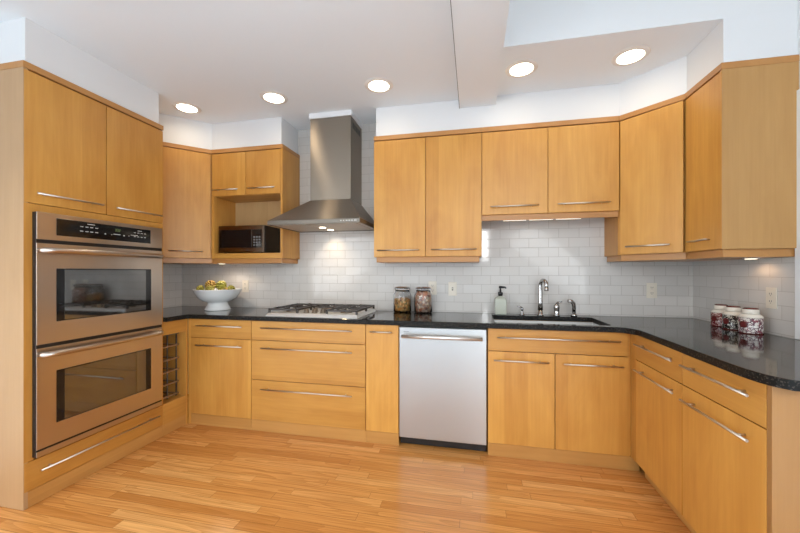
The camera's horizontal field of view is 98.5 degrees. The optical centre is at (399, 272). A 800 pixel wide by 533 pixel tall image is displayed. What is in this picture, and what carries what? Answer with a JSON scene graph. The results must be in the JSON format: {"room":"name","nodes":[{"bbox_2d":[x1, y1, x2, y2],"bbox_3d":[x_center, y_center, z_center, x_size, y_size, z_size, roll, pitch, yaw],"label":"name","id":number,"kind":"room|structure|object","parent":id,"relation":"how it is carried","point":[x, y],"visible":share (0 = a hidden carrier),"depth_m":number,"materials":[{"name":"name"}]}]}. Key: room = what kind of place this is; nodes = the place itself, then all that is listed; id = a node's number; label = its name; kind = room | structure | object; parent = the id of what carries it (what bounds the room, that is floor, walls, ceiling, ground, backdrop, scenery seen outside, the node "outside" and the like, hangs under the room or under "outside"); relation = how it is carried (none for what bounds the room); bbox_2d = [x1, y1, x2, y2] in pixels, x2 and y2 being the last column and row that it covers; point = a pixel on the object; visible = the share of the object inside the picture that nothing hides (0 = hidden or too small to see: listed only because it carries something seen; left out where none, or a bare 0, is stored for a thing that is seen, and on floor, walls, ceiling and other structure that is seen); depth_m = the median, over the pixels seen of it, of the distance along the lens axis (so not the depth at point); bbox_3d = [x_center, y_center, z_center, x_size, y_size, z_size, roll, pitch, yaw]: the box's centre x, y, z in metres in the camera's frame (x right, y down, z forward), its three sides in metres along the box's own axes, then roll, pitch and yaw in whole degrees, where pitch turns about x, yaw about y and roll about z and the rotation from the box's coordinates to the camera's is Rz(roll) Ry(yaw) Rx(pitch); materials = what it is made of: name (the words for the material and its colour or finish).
{"room":"kitchen","nodes":[
{"label":"kitchen","id":0,"kind":"room"},
{"bbox_2d":[163,264,181,307],"bbox_3d":[-2.480,-0.438,2.831,0.100,3.400,1.768,0,0,12],"label":"wall","id":1,"kind":"structure","parent":0,"point":[172,273],"depth_m":3.47,"materials":[{"name":"tile"}]},
{"bbox_2d":[162,142,215,263],"bbox_3d":[-2.053,-0.601,3.119,0.616,1.040,0.826,0,0,12],"label":"upper cabinet","id":2,"kind":"object","parent":1,"relation":"attached to","point":[187,170],"visible":0.46,"depth_m":3.06,"materials":[{"name":"brown wood"}]},
{"bbox_2d":[0,423,690,532],"bbox_3d":[-0.247,1.312,2.015,4.808,0.100,2.440,0,0,12],"label":"floor","id":3,"kind":"structure","parent":0,"point":[193,478],"depth_m":1.95,"materials":[{"name":"brown wood"}]},
{"bbox_2d":[0,60,162,510],"bbox_3d":[-2.196,0.070,2.295,0.668,2.383,0.844,0,0,12],"label":"tall cabinet","id":4,"kind":"object","parent":3,"relation":"on","point":[66,148],"visible":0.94,"depth_m":1.94,"materials":[{"name":"brown wood"}]},
{"bbox_2d":[32,211,163,457],"bbox_3d":[-2.127,0.337,2.280,0.645,1.329,0.767,0,0,12],"label":"double wall oven","id":5,"kind":"object","parent":4,"relation":"in","point":[97,332],"visible":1,"depth_m":2.11,"materials":[{"name":"silver metal"}]},
{"bbox_2d":[162,319,187,435],"bbox_3d":[-2.087,0.823,2.821,0.600,0.878,0.232,0,0,12],"label":"wine cabinet","id":6,"kind":"object","parent":3,"relation":"on","point":[175,408],"visible":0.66,"depth_m":2.86,"materials":[{"name":"brown wood"}]},
{"bbox_2d":[163,333,178,398],"bbox_3d":[-1.974,0.758,2.792,0.235,0.521,0.203,0,0,12],"label":"wine rack","id":7,"kind":"object","parent":6,"relation":"on","point":[166,360],"visible":0.23,"depth_m":2.82,"materials":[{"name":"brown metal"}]},
{"bbox_2d":[188,319,251,429],"bbox_3d":[-1.421,0.823,3.082,0.592,0.878,0.620,0,0,12],"label":"base cabinet","id":8,"kind":"object","parent":3,"relation":"on","point":[219,351],"visible":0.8,"depth_m":2.81,"materials":[{"name":"brown wood"}]},
{"bbox_2d":[252,321,365,441],"bbox_3d":[-0.664,0.823,2.922,0.954,0.878,0.620,0,0,12],"label":"base cabinet","id":9,"kind":"object","parent":3,"relation":"on","point":[309,379],"visible":0.91,"depth_m":2.65,"materials":[{"name":"brown wood"}]},
{"bbox_2d":[366,324,399,445],"bbox_3d":[-0.074,0.823,2.797,0.249,0.878,0.620,0,0,12],"label":"base cabinet","id":10,"kind":"object","parent":3,"relation":"on","point":[382,341],"visible":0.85,"depth_m":2.53,"materials":[{"name":"brown wood"}]},
{"bbox_2d":[399,326,486,450],"bbox_3d":[0.348,0.826,2.682,0.614,0.872,0.620,0,0,12],"label":"dishwasher","id":11,"kind":"object","parent":3,"relation":"on","point":[443,370],"visible":0.99,"depth_m":2.43,"materials":[{"name":"silver metal"}]},
{"bbox_2d":[487,319,638,470],"bbox_3d":[1.115,0.823,2.535,0.931,0.878,0.640,0,0,12],"label":"base cabinet","id":12,"kind":"object","parent":3,"relation":"on","point":[568,407],"visible":0.84,"depth_m":2.27,"materials":[{"name":"brown wood"}]},
{"bbox_2d":[163,306,799,391],"bbox_3d":[-0.193,0.365,2.273,4.600,0.035,1.704,0,0,12],"label":"countertop","id":13,"kind":"structure","parent":12,"relation":"on","point":[767,359],"depth_m":2.20,"materials":[{"name":"black stone"}]},
{"bbox_2d":[193,288,241,310],"bbox_3d":[-1.682,0.251,3.183,0.410,0.191,0.410,0,0,12],"label":"footed bowl","id":14,"kind":"object","parent":13,"relation":"on","point":[217,300],"visible":0.94,"depth_m":3.08,"materials":[{"name":"white ceramic"}]},
{"bbox_2d":[196,285,204,289],"bbox_3d":[-1.839,0.157,3.169,0.069,0.079,0.075,0,0,12],"label":"fruit","id":15,"kind":"object","parent":14,"relation":"in","point":[200,287],"visible":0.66,"depth_m":3.15,"materials":[{"name":"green food"}]},
{"bbox_2d":[205,286,214,289],"bbox_3d":[-1.702,0.162,3.077,0.086,0.078,0.074,0,0,12],"label":"fruit","id":16,"kind":"object","parent":14,"relation":"in","point":[207,287],"visible":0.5,"depth_m":3.06,"materials":[{"name":"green food"}]},
{"bbox_3d":[-1.696,0.201,3.180,0.086,0.081,0.085,0,0,12],"label":"fruit","id":17,"kind":"object","parent":14,"relation":"in","visible":0},
{"bbox_2d":[204,280,215,288],"bbox_3d":[-1.754,0.121,3.191,0.100,0.092,0.099,0,0,12],"label":"fruit","id":18,"kind":"object","parent":17,"relation":"on","point":[211,283],"visible":0.75,"depth_m":3.17,"materials":[{"name":"brown food"}]},
{"bbox_2d":[215,280,226,289],"bbox_3d":[-1.650,0.123,3.181,0.091,0.093,0.097,0,0,12],"label":"fruit","id":19,"kind":"object","parent":17,"relation":"on","point":[220,285],"visible":1,"depth_m":3.16,"materials":[{"name":"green food"}]},
{"bbox_2d":[266,303,375,318],"bbox_3d":[-0.640,0.317,2.901,0.767,0.060,0.507,0,0,12],"label":"gas cooktop","id":20,"kind":"object","parent":13,"relation":"in","point":[298,310],"visible":1,"depth_m":2.75,"materials":[{"name":"silver metal"}]},
{"bbox_2d":[393,286,410,312],"bbox_3d":[0.021,0.236,3.013,0.156,0.222,0.156,0,0,12],"label":"glass jar","id":21,"kind":"object","parent":13,"relation":"on","point":[402,295],"visible":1,"depth_m":2.95,"materials":[{"name":"clear glass"}]},
{"bbox_2d":[414,287,431,312],"bbox_3d":[0.201,0.236,2.975,0.156,0.222,0.156,0,0,12],"label":"glass jar","id":22,"kind":"object","parent":13,"relation":"on","point":[422,297],"visible":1,"depth_m":2.91,"materials":[{"name":"clear glass"}]},
{"bbox_2d":[495,286,506,314],"bbox_3d":[0.833,0.231,2.854,0.094,0.232,0.090,0,0,12],"label":"soap bottle","id":23,"kind":"object","parent":13,"relation":"on","point":[500,301],"visible":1,"depth_m":2.81,"materials":[{"name":"white plastic"}]},
{"bbox_2d":[517,306,524,314],"bbox_3d":[0.981,0.309,2.806,0.064,0.075,0.040,0,0,3],"label":"soap pump","id":24,"kind":"object","parent":13,"relation":"on","point":[521,307],"visible":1,"depth_m":2.79,"materials":[{"name":"silver metal"}]},
{"bbox_2d":[537,279,548,315],"bbox_3d":[1.136,0.199,2.737,0.054,0.296,0.127,0,0,-11],"label":"faucet","id":25,"kind":"object","parent":13,"relation":"on","point":[540,288],"visible":1,"depth_m":2.76,"materials":[{"name":"silver metal"}]},
{"bbox_2d":[494,320,602,355],"bbox_3d":[1.064,0.474,2.527,0.760,0.176,0.406,0,0,12],"label":"sink","id":26,"kind":"object","parent":13,"relation":"in","point":[504,321],"visible":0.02,"depth_m":2.71,"materials":[{"name":"silver metal"}]},
{"bbox_2d":[553,301,561,315],"bbox_3d":[1.248,0.286,2.738,0.052,0.121,0.078,0,0,3],"label":"valve","id":27,"kind":"object","parent":13,"relation":"on","point":[556,306],"visible":1,"depth_m":2.73,"materials":[{"name":"silver metal"}]},
{"bbox_2d":[567,299,576,315],"bbox_3d":[1.358,0.280,2.719,0.078,0.133,0.048,0,0,-11],"label":"sprayer","id":28,"kind":"object","parent":13,"relation":"on","point":[571,301],"visible":1,"depth_m":2.71,"materials":[{"name":"silver metal"}]},
{"bbox_2d":[710,304,727,326],"bbox_3d":[2.072,0.277,2.225,0.104,0.140,0.103,0,0,12],"label":"canister","id":29,"kind":"object","parent":13,"relation":"on","point":[716,313],"visible":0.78,"depth_m":2.21,"materials":[{"name":"red ceramic"}]},
{"bbox_2d":[722,305,741,329],"bbox_3d":[2.028,0.276,2.097,0.105,0.142,0.104,0,0,12],"label":"canister","id":30,"kind":"object","parent":13,"relation":"on","point":[730,316],"visible":0.88,"depth_m":2.07,"materials":[{"name":"white ceramic"}]},
{"bbox_2d":[738,307,763,334],"bbox_3d":[1.997,0.274,1.963,0.107,0.144,0.106,0,0,12],"label":"canister","id":31,"kind":"object","parent":13,"relation":"on","point":[750,321],"visible":1,"depth_m":1.93,"materials":[{"name":"white ceramic"}]},
{"bbox_2d":[633,335,693,532],"bbox_3d":[1.709,0.823,1.834,0.686,0.878,0.485,0,0,12],"label":"base cabinet","id":32,"kind":"object","parent":3,"relation":"on","point":[659,376],"visible":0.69,"depth_m":1.84,"materials":[{"name":"brown wood"}]},
{"bbox_2d":[679,354,799,532],"bbox_3d":[1.609,0.823,1.346,0.690,0.878,0.510,0,0,12],"label":"base cabinet","id":33,"kind":"object","parent":3,"relation":"on","point":[741,435],"visible":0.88,"depth_m":1.30,"materials":[{"name":"brown wood"}]},
{"bbox_2d":[0,0,722,129],"bbox_3d":[-0.692,-1.404,-0.088,4.608,0.080,6.540,0,0,12],"label":"ceiling","id":34,"kind":"structure","parent":0,"point":[218,57],"depth_m":2.13,"materials":[{"name":"white paint"}]},
{"bbox_2d":[172,102,200,113],"bbox_3d":[-1.768,-1.360,2.860,0.208,0.008,0.208,0,0,12],"label":"recessed light","id":35,"kind":"object","parent":34,"relation":"in","point":[185,107],"visible":1,"depth_m":2.85,"materials":[{"name":"white"}]},
{"bbox_2d":[260,91,287,103],"bbox_3d":[-0.985,-1.360,2.695,0.208,0.008,0.208,0,0,12],"label":"recessed light","id":36,"kind":"object","parent":34,"relation":"in","point":[273,97],"visible":1,"depth_m":2.68,"materials":[{"name":"white"}]},
{"bbox_2d":[365,77,392,92],"bbox_3d":[-0.154,-1.360,2.519,0.208,0.008,0.208,0,0,12],"label":"recessed light","id":37,"kind":"object","parent":34,"relation":"in","point":[376,85],"visible":1,"depth_m":2.51,"materials":[{"name":"white"}]},
{"bbox_2d":[451,0,509,107],"bbox_3d":[-0.042,-1.329,-0.367,0.275,0.068,6.264,0,0,12],"label":"ceiling beam","id":38,"kind":"structure","parent":34,"relation":"attached to","point":[479,26],"depth_m":1.98,"materials":[{"name":"white paint"}]},
{"bbox_2d":[505,59,537,77],"bbox_3d":[0.815,-1.360,2.313,0.208,0.008,0.208,0,0,12],"label":"recessed light","id":39,"kind":"object","parent":34,"relation":"in","point":[521,68],"visible":1,"depth_m":2.30,"materials":[{"name":"white"}]},
{"bbox_2d":[611,45,650,65],"bbox_3d":[1.456,-1.360,2.178,0.208,0.008,0.208,0,0,12],"label":"recessed light","id":40,"kind":"object","parent":34,"relation":"in","point":[631,55],"visible":1,"depth_m":2.16,"materials":[{"name":"white"}]},
{"bbox_2d":[0,9,796,153],"bbox_3d":[-0.186,-1.243,2.303,4.608,0.242,1.652,0,0,12],"label":"wall","id":41,"kind":"structure","parent":0,"point":[773,34],"depth_m":2.43,"materials":[{"name":"white paint"}]},
{"bbox_2d":[450,0,459,108],"bbox_3d":[-0.179,-1.297,-0.338,0.003,0.006,6.264,0,0,12],"label":"trim","id":42,"kind":"structure","parent":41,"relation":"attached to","point":[450,0],"depth_m":1.99,"materials":[{"name":"grey paint"}]},
{"bbox_2d":[182,123,692,317],"bbox_3d":[-0.004,-0.438,3.159,4.608,3.400,0.100,0,0,12],"label":"wall","id":43,"kind":"structure","parent":0,"point":[342,267],"depth_m":2.96,"materials":[{"name":"tile"}]},
{"bbox_2d":[242,280,248,291],"bbox_3d":[-1.537,0.140,3.428,0.072,0.118,0.008,0,0,12],"label":"wall outlet","id":44,"kind":"object","parent":43,"relation":"attached to","point":[245,283],"visible":1,"depth_m":3.42,"materials":[{"name":"beige plastic"}]},
{"bbox_2d":[211,144,299,263],"bbox_3d":[-1.349,-0.601,3.219,0.719,1.040,0.340,0,0,12],"label":"upper cabinet","id":45,"kind":"object","parent":43,"relation":"attached to","point":[252,185],"visible":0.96,"depth_m":3.13,"materials":[{"name":"brown wood"}]},
{"bbox_2d":[219,225,279,252],"bbox_3d":[-1.414,-0.296,3.250,0.466,0.252,0.266,0,0,12],"label":"microwave oven","id":46,"kind":"object","parent":45,"relation":"on","point":[246,238],"visible":0.86,"depth_m":3.13,"materials":[{"name":"black plastic"}]},
{"bbox_2d":[214,253,286,258],"bbox_3d":[-1.342,-0.147,3.236,0.673,0.046,0.304,0,0,12],"label":"shelf","id":47,"kind":"object","parent":45,"relation":"attached to","point":[216,255],"depth_m":3.08,"materials":[{"name":"brown wood"}]},
{"bbox_2d":[267,110,373,232],"bbox_3d":[-0.633,-0.872,2.965,0.783,0.984,0.540,0,0,12],"label":"range hood","id":48,"kind":"object","parent":43,"relation":"attached to","point":[335,203],"visible":0.93,"depth_m":2.93,"materials":[{"name":"silver metal"}]},
{"bbox_2d":[374,127,481,262],"bbox_3d":[0.235,-0.601,2.888,0.870,1.040,0.328,0,0,12],"label":"upper cabinet","id":49,"kind":"object","parent":43,"relation":"attached to","point":[428,185],"visible":1,"depth_m":2.76,"materials":[{"name":"brown wood"}]},
{"bbox_2d":[428,281,436,294],"bbox_3d":[0.286,0.140,3.042,0.072,0.118,0.008,0,0,12],"label":"wall outlet","id":50,"kind":"object","parent":43,"relation":"attached to","point":[433,284],"visible":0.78,"depth_m":3.04,"materials":[{"name":"beige plastic"}]},
{"bbox_2d":[448,282,456,295],"bbox_3d":[0.457,0.146,3.002,0.072,0.118,0.016,0,0,12],"label":"light switch","id":51,"kind":"object","parent":43,"relation":"attached to","point":[452,286],"visible":1,"depth_m":3.00,"materials":[{"name":"beige plastic"}]},
{"bbox_2d":[482,116,619,220],"bbox_3d":[1.131,-0.761,2.699,0.962,0.722,0.328,0,0,12],"label":"upper cabinet","id":52,"kind":"object","parent":43,"relation":"attached to","point":[565,169],"visible":0.94,"depth_m":2.57,"materials":[{"name":"brown wood"}]},
{"bbox_2d":[646,283,656,297],"bbox_3d":[1.962,0.143,2.687,0.072,0.118,0.008,0,0,12],"label":"wall outlet","id":53,"kind":"object","parent":43,"relation":"attached to","point":[651,288],"visible":1,"depth_m":2.69,"materials":[{"name":"beige plastic"}]},
{"bbox_2d":[505,0,745,33],"bbox_3d":[1.347,-1.791,1.976,1.473,0.694,0.075,0,0,12],"label":"wall","id":54,"kind":"structure","parent":0,"point":[523,15],"depth_m":2.00,"materials":[{"name":"white paint"}]},
{"bbox_2d":[504,0,796,46],"bbox_3d":[1.339,-1.404,1.940,1.473,0.080,0.002,0,0,12],"label":"trim","id":55,"kind":"structure","parent":54,"relation":"attached to","point":[748,7],"depth_m":1.93,"materials":[{"name":"white paint"}]},
{"bbox_2d":[693,248,794,338],"bbox_3d":[2.209,-0.438,2.250,0.100,3.400,0.963,0,0,12],"label":"wall","id":56,"kind":"structure","parent":0,"point":[743,283],"depth_m":2.10,"materials":[{"name":"tile"}]},
{"bbox_2d":[604,94,735,261],"bbox_3d":[1.880,-0.601,2.425,0.616,1.040,0.554,0,0,12],"label":"upper cabinet","id":57,"kind":"object","parent":56,"relation":"attached to","point":[650,223],"visible":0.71,"depth_m":2.31,"materials":[{"name":"brown wood"}]},
{"bbox_2d":[685,54,798,258],"bbox_3d":[1.906,-0.601,1.973,0.376,1.040,0.327,0,0,12],"label":"upper cabinet","id":58,"kind":"object","parent":56,"relation":"attached to","point":[741,117],"visible":0.99,"depth_m":1.83,"materials":[{"name":"brown wood"}]},
{"bbox_2d":[766,287,776,308],"bbox_3d":[2.087,0.145,1.939,0.008,0.118,0.072,0,0,12],"label":"wall outlet","id":59,"kind":"object","parent":56,"relation":"attached to","point":[771,293],"visible":1,"depth_m":1.94,"materials":[{"name":"beige plastic"}]},
{"bbox_3d":[1.513,-0.438,-1.038,0.100,3.400,5.595,0,0,12],"label":"wall","id":60,"kind":"structure","parent":0,"visible":0},
{"bbox_2d":[795,89,799,339],"bbox_3d":[2.095,-0.296,1.739,0.112,1.284,0.081,0,0,12],"label":"trim","id":61,"kind":"structure","parent":60,"relation":"attached to","point":[797,250],"depth_m":1.77,"materials":[{"name":"white paint"}]},
{"bbox_2d":[797,0,799,88],"bbox_3d":[2.101,-1.538,1.738,0.100,1.200,0.082,0,0,12],"label":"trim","id":62,"kind":"structure","parent":60,"relation":"attached to","point":[798,1],"depth_m":1.78,"materials":[{"name":"white paint"}]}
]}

